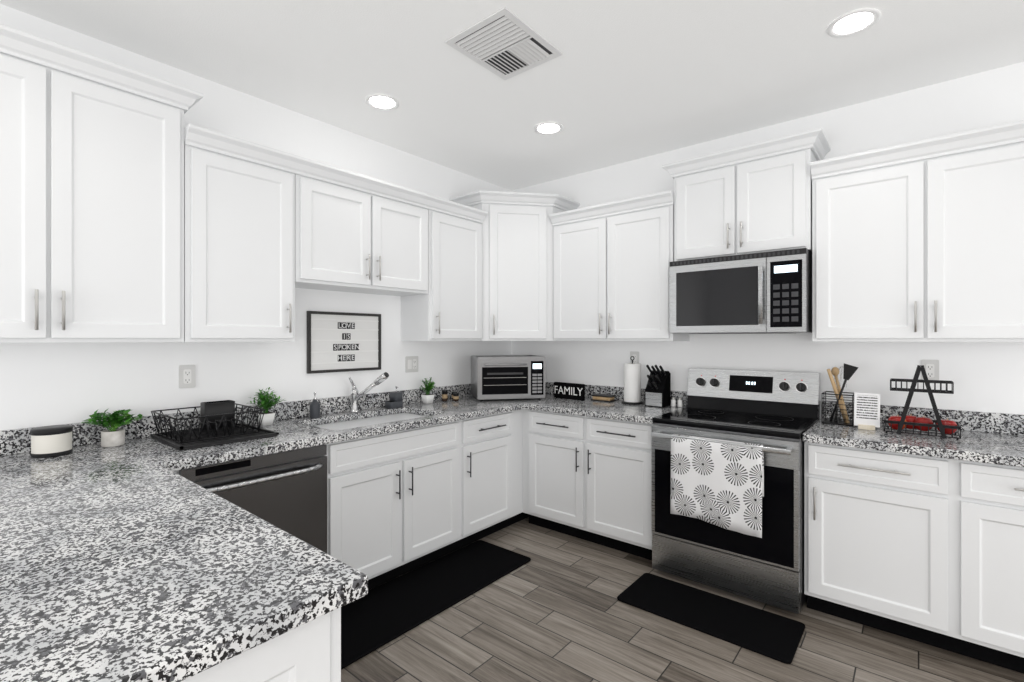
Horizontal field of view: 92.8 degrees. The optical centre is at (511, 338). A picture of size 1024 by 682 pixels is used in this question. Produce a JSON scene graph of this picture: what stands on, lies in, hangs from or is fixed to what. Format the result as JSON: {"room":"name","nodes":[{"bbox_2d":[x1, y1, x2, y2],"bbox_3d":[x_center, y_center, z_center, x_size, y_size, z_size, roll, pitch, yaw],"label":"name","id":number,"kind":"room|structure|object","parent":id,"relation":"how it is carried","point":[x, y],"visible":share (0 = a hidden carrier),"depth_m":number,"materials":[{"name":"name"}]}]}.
{"room":"kitchen","nodes":[
{"label":"kitchen","id":0,"kind":"room"},
{"bbox_2d":[0,4,511,430],"bbox_3d":[-2.021,0.015,2.106,0.100,2.740,6.400,0,0,40],"label":"wall","id":1,"kind":"structure","parent":0,"point":[46,384],"depth_m":2.65,"materials":[{"name":"white paint"}]},
{"bbox_2d":[0,40,191,342],"bbox_3d":[-1.876,-0.520,1.947,0.325,1.070,0.897,0,0,40],"label":"upper cabinet","id":2,"kind":"object","parent":1,"relation":"attached to","point":[128,214],"depth_m":1.94,"materials":[{"name":"white wood"}]},
{"bbox_2d":[179,365,195,387],"bbox_3d":[-1.646,0.190,2.471,0.008,0.117,0.072,0,0,40],"label":"electrical outlet","id":3,"kind":"object","parent":1,"relation":"attached to","point":[187,376],"visible":1,"depth_m":2.47,"materials":[{"name":"white plastic"}]},
{"bbox_2d":[0,384,472,455],"bbox_3d":[-1.200,0.420,2.997,0.020,0.100,3.778,0,0,40],"label":"backsplash","id":4,"kind":"structure","parent":1,"relation":"attached to","point":[14,440],"depth_m":2.47,"materials":[{"name":"grey stone"}]},
{"bbox_2d":[192,136,299,341],"bbox_3d":[-1.426,-0.443,2.490,0.325,0.915,0.507,0,0,40],"label":"upper cabinet","id":5,"kind":"object","parent":1,"relation":"attached to","point":[246,205],"depth_m":2.38,"materials":[{"name":"white wood"}]},
{"bbox_2d":[307,311,380,373],"bbox_3d":[-1.072,0.020,3.151,0.022,0.380,0.520,0,0,40],"label":"sign","id":6,"kind":"object","parent":1,"relation":"attached to","point":[341,342],"visible":1,"depth_m":3.13,"materials":[{"name":"white"}]},
{"bbox_2d":[300,168,431,299],"bbox_3d":[-0.969,-0.603,3.040,0.325,0.595,0.916,0,0,40],"label":"upper cabinet","id":7,"kind":"object","parent":1,"relation":"attached to","point":[355,238],"depth_m":2.89,"materials":[{"name":"white wood"}]},
{"bbox_2d":[405,356,417,372],"bbox_3d":[-0.732,0.185,3.571,0.008,0.117,0.115,0,0,40],"label":"light switch","id":8,"kind":"object","parent":1,"relation":"attached to","point":[411,363],"visible":1,"depth_m":3.56,"materials":[{"name":"white plastic"}]},
{"bbox_2d":[401,204,483,340],"bbox_3d":[-0.506,-0.443,3.598,0.325,0.915,0.528,0,0,40],"label":"upper cabinet","id":9,"kind":"object","parent":1,"relation":"attached to","point":[454,311],"depth_m":3.46,"materials":[{"name":"white wood"}]},
{"bbox_2d":[452,192,575,340],"bbox_3d":[0.026,-0.520,3.969,0.670,1.070,0.720,0,0,40],"label":"upper cabinet","id":10,"kind":"object","parent":1,"relation":"attached to","point":[517,225],"depth_m":3.74,"materials":[{"name":"white wood"}]},
{"bbox_2d":[0,0,1023,190],"bbox_3d":[0.172,-1.405,0.286,5.800,0.100,6.400,0,0,40],"label":"ceiling","id":11,"kind":"structure","parent":0,"point":[619,81],"depth_m":2.39,"materials":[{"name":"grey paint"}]},
{"bbox_2d":[365,94,398,109],"bbox_3d":[-0.741,-1.351,2.786,0.190,0.007,0.190,0,0,40],"label":"recessed light","id":12,"kind":"object","parent":11,"relation":"in","point":[381,101],"visible":1,"depth_m":2.78,"materials":[{"name":"white"}]},
{"bbox_2d":[445,7,562,79],"bbox_3d":[-0.032,-1.350,2.262,0.360,0.008,0.420,0,0,40],"label":"ceiling vent","id":13,"kind":"object","parent":11,"relation":"in","point":[504,43],"visible":1,"depth_m":2.24,"materials":[{"name":"white metal"}]},
{"bbox_2d":[534,122,562,134],"bbox_3d":[0.235,-1.351,3.132,0.190,0.007,0.190,0,0,40],"label":"recessed light","id":14,"kind":"object","parent":11,"relation":"in","point":[547,128],"visible":1,"depth_m":3.13,"materials":[{"name":"white"}]},
{"bbox_2d":[827,8,880,36],"bbox_3d":[1.461,-1.351,2.088,0.190,0.007,0.190,0,0,40],"label":"recessed light","id":15,"kind":"object","parent":11,"relation":"in","point":[854,22],"visible":1,"depth_m":2.08,"materials":[{"name":"white"}]},
{"bbox_2d":[341,517,1023,681],"bbox_3d":[0.172,1.435,0.286,5.800,0.100,6.400,0,0,40],"label":"floor","id":16,"kind":"structure","parent":0,"point":[554,609],"depth_m":2.22,"materials":[{"name":"tile"}]},
{"bbox_2d":[188,608,340,681],"bbox_3d":[-1.294,0.947,1.357,1.970,0.875,0.635,0,0,40],"label":"base cabinet","id":17,"kind":"object","parent":16,"relation":"on","point":[313,653],"depth_m":0.90,"materials":[{"name":"white wood"}]},
{"bbox_2d":[341,540,530,669],"bbox_3d":[-0.615,1.378,2.512,0.455,0.012,1.780,0,0,40],"label":"area rug","id":18,"kind":"object","parent":16,"relation":"on","point":[375,618],"visible":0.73,"depth_m":2.61,"materials":[{"name":"black"}]},
{"bbox_2d":[529,464,652,559],"bbox_3d":[0.662,0.947,3.503,1.039,0.875,0.620,0,0,40],"label":"base cabinet","id":19,"kind":"object","parent":16,"relation":"on","point":[618,516],"depth_m":3.13,"materials":[{"name":"white wood"}]},
{"bbox_2d":[0,392,686,681],"bbox_3d":[-0.436,0.490,2.362,2.008,0.040,3.778,0,0,40],"label":"countertop","id":20,"kind":"structure","parent":19,"relation":"on","point":[142,559],"depth_m":1.65,"materials":[{"name":"grey stone"}]},
{"bbox_2d":[29,425,72,457],"bbox_3d":[-1.873,0.414,1.977,0.134,0.110,0.136,0,0,40],"label":"candle jar","id":21,"kind":"object","parent":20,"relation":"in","point":[51,441],"visible":0.98,"depth_m":1.94,"materials":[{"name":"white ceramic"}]},
{"bbox_2d":[81,409,142,446],"bbox_3d":[-1.757,0.389,2.150,0.197,0.160,0.230,0,0,40],"label":"plant","id":22,"kind":"object","parent":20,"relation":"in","point":[113,437],"visible":1,"depth_m":2.13,"materials":[{"name":"green plant"}]},
{"bbox_2d":[151,400,278,449],"bbox_3d":[-1.423,0.394,2.338,0.425,0.151,0.410,0,0,40],"label":"dish rack","id":23,"kind":"object","parent":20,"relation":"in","point":[217,424],"visible":1,"depth_m":2.31,"materials":[{"name":"black plastic"}]},
{"bbox_2d":[250,387,285,425],"bbox_3d":[-1.338,0.365,2.648,0.190,0.208,0.190,0,0,40],"label":"plant","id":24,"kind":"object","parent":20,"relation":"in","point":[266,403],"visible":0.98,"depth_m":2.65,"materials":[{"name":"green plant"}]},
{"bbox_2d":[309,392,319,418],"bbox_3d":[-1.170,0.393,2.895,0.061,0.152,0.060,0,0,40],"label":"soap dispenser","id":25,"kind":"object","parent":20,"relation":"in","point":[314,406],"visible":1,"depth_m":2.87,"materials":[{"name":"grey ceramic"}]},
{"bbox_2d":[348,372,388,411],"bbox_3d":[-0.919,0.337,3.055,0.293,0.264,0.164,0,0,40],"label":"faucet","id":26,"kind":"object","parent":20,"relation":"on","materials":[{"name":"silver metal"}]},
{"bbox_2d":[324,412,423,427],"bbox_3d":[-0.826,0.604,2.934,0.422,0.213,0.762,0,0,40],"label":"sink","id":27,"kind":"object","parent":20,"relation":"in","point":[387,415],"depth_m":3.09,"materials":[{"name":"silver metal"}]},
{"bbox_2d":[385,386,402,408],"bbox_3d":[-0.806,0.397,3.327,0.080,0.145,0.100,0,0,40],"label":"sponge caddy","id":28,"kind":"object","parent":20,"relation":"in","point":[396,399],"visible":1,"depth_m":3.31,"materials":[{"name":"grey plastic"}]},
{"bbox_2d":[420,377,434,403],"bbox_3d":[-0.611,0.373,3.558,0.144,0.193,0.146,0,0,40],"label":"plant","id":29,"kind":"object","parent":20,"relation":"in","point":[427,398],"visible":1,"depth_m":3.53,"materials":[{"name":"green plant"}]},
{"bbox_2d":[442,390,447,400],"bbox_3d":[-0.509,0.428,3.692,0.044,0.082,0.043,0,0,40],"label":"spice jar","id":30,"kind":"object","parent":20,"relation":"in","point":[444,395],"visible":1,"depth_m":3.67,"materials":[{"name":"brown glass"}]},
{"bbox_2d":[453,393,458,400],"bbox_3d":[-0.425,0.440,3.700,0.044,0.058,0.043,0,0,40],"label":"spice jar","id":31,"kind":"object","parent":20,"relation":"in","point":[455,396],"visible":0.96,"depth_m":3.68,"materials":[{"name":"brown glass"}]},
{"bbox_2d":[471,355,544,400],"bbox_3d":[-0.036,0.301,3.863,0.530,0.336,0.430,0,0,-12],"label":"toaster oven","id":32,"kind":"object","parent":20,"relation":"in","point":[507,376],"visible":1,"depth_m":3.69,"materials":[{"name":"silver metal"}]},
{"bbox_2d":[554,382,584,400],"bbox_3d":[0.445,0.406,3.808,0.025,0.125,0.290,0,0,-44],"label":"decor","id":33,"kind":"object","parent":20,"relation":"on","point":[572,391],"visible":1,"depth_m":3.79,"materials":[{"name":"black"}]},
{"bbox_2d":[591,394,615,401],"bbox_3d":[0.696,0.447,3.711,0.170,0.044,0.110,0,0,40],"label":"tray","id":34,"kind":"object","parent":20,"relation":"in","point":[604,397],"visible":1,"depth_m":3.67,"materials":[{"name":"beige wood"}]},
{"bbox_2d":[621,356,642,404],"bbox_3d":[0.877,0.297,3.554,0.156,0.344,0.156,0,0,40],"label":"paper towel","id":35,"kind":"object","parent":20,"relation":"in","point":[632,383],"visible":1,"depth_m":3.50,"materials":[{"name":"white paper"}]},
{"bbox_2d":[645,365,670,407],"bbox_3d":[1.007,0.322,3.405,0.130,0.293,0.194,0,0,40],"label":"knife block","id":36,"kind":"object","parent":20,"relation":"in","point":[658,391],"visible":1,"depth_m":3.38,"materials":[{"name":"black wood"}]},
{"bbox_2d":[671,397,675,406],"bbox_3d":[1.122,0.436,3.390,0.032,0.065,0.032,0,0,40],"label":"shaker","id":37,"kind":"object","parent":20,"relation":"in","point":[673,401],"visible":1,"depth_m":3.38,"materials":[{"name":"white ceramic"}]},
{"bbox_2d":[677,397,681,406],"bbox_3d":[1.159,0.436,3.366,0.032,0.065,0.032,0,0,40],"label":"shaker","id":38,"kind":"object","parent":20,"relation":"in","point":[679,402],"visible":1,"depth_m":3.35,"materials":[{"name":"white ceramic"}]},
{"bbox_2d":[617,573,804,663],"bbox_3d":[0.984,1.378,2.468,0.820,0.012,0.375,0,0,40],"label":"area rug","id":39,"kind":"object","parent":16,"relation":"on","point":[766,633],"visible":0.98,"depth_m":2.41,"materials":[{"name":"black"}]},
{"bbox_2d":[651,368,819,613],"bbox_3d":[1.301,0.792,2.854,0.763,1.185,0.746,0,0,40],"label":"range","id":40,"kind":"object","parent":16,"relation":"on","point":[727,480],"visible":0.94,"depth_m":2.62,"materials":[{"name":"silver metal"}]},
{"bbox_2d":[670,433,763,538],"bbox_3d":[1.075,0.761,2.586,0.465,0.461,0.045,0,0,40],"label":"towel","id":41,"kind":"object","parent":40,"relation":"hanging from","point":[718,482],"depth_m":2.56,"materials":[{"name":"white fabric"}]},
{"bbox_2d":[804,444,959,653],"bbox_3d":[1.872,0.947,2.499,0.560,0.875,0.620,0,0,40],"label":"base cabinet","id":42,"kind":"object","parent":16,"relation":"on","point":[882,529],"depth_m":2.24,"materials":[{"name":"white wood"}]},
{"bbox_2d":[802,416,1023,467],"bbox_3d":[2.119,0.490,2.275,1.227,0.040,0.648,0,0,40],"label":"countertop","id":43,"kind":"structure","parent":42,"relation":"on","point":[1000,448],"depth_m":2.23,"materials":[{"name":"grey stone"}]},
{"bbox_2d":[821,363,858,425],"bbox_3d":[1.832,0.301,2.715,0.167,0.336,0.154,0,0,40],"label":"utensil holder","id":44,"kind":"object","parent":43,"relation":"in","point":[849,371],"visible":0.94,"depth_m":2.71,"materials":[{"name":"black metal"}]},
{"bbox_2d":[854,392,879,429],"bbox_3d":[1.847,0.377,2.538,0.110,0.185,0.046,0,0,40],"label":"note card","id":45,"kind":"object","parent":43,"relation":"on","point":[866,411],"visible":1,"depth_m":2.54,"materials":[{"name":"white paper"}]},
{"bbox_2d":[883,365,961,439],"bbox_3d":[2.011,0.301,2.399,0.288,0.337,0.184,0,0,40],"label":"fruit basket","id":46,"kind":"object","parent":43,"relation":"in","point":[944,427],"visible":1,"depth_m":2.32,"materials":[{"name":"black metal"}]},
{"bbox_2d":[960,460,1023,673],"bbox_3d":[2.336,0.947,2.113,0.646,0.875,0.620,0,0,40],"label":"base cabinet","id":47,"kind":"object","parent":16,"relation":"on","point":[991,496],"depth_m":2.02,"materials":[{"name":"white wood"}]},
{"bbox_2d":[512,62,1023,418],"bbox_3d":[2.223,0.015,2.678,5.700,2.740,0.100,0,0,40],"label":"wall","id":48,"kind":"structure","parent":0,"point":[986,376],"depth_m":2.83,"materials":[{"name":"white paint"}]},
{"bbox_2d":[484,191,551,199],"bbox_3d":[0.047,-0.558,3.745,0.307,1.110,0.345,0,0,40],"label":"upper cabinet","id":49,"kind":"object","parent":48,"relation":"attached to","point":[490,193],"depth_m":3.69,"materials":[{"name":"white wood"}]},
{"bbox_2d":[552,196,689,340],"bbox_3d":[0.777,-0.443,3.602,0.952,0.915,0.325,0,0,40],"label":"upper cabinet","id":50,"kind":"object","parent":48,"relation":"attached to","point":[610,269],"depth_m":3.44,"materials":[{"name":"white wood"}]},
{"bbox_2d":[630,351,638,362],"bbox_3d":[0.926,0.153,3.683,0.072,0.117,0.008,0,0,40],"label":"electrical outlet","id":51,"kind":"object","parent":48,"relation":"attached to","point":[635,354],"visible":0.56,"depth_m":3.68,"materials":[{"name":"white plastic"}]},
{"bbox_2d":[668,140,823,261],"bbox_3d":[1.444,-0.785,3.048,0.767,0.580,0.325,0,0,40],"label":"upper cabinet","id":52,"kind":"object","parent":48,"relation":"attached to","point":[753,202],"depth_m":2.88,"materials":[{"name":"white wood"}]},
{"bbox_2d":[669,248,811,333],"bbox_3d":[1.405,-0.262,3.000,0.754,0.458,0.441,0,0,40],"label":"microwave","id":53,"kind":"object","parent":52,"relation":"attached to","point":[763,293],"visible":1,"depth_m":2.82,"materials":[{"name":"silver metal"}]},
{"bbox_2d":[545,382,1023,435],"bbox_3d":[1.399,0.420,3.281,3.618,0.100,0.020,0,0,40],"label":"backsplash","id":54,"kind":"structure","parent":48,"relation":"attached to","point":[1013,424],"depth_m":2.55,"materials":[{"name":"grey stone"}]},
{"bbox_2d":[812,132,1023,341],"bbox_3d":[2.112,-0.443,2.494,0.952,0.915,0.325,0,0,40],"label":"upper cabinet","id":55,"kind":"object","parent":48,"relation":"attached to","point":[928,245],"depth_m":2.38,"materials":[{"name":"white wood"}]},
{"bbox_2d":[921,360,938,379],"bbox_3d":[2.230,0.169,2.600,0.072,0.117,0.008,0,0,40],"label":"electrical outlet","id":56,"kind":"object","parent":48,"relation":"attached to","point":[931,367],"visible":0.81,"depth_m":2.59,"materials":[{"name":"white plastic"}]}
]}

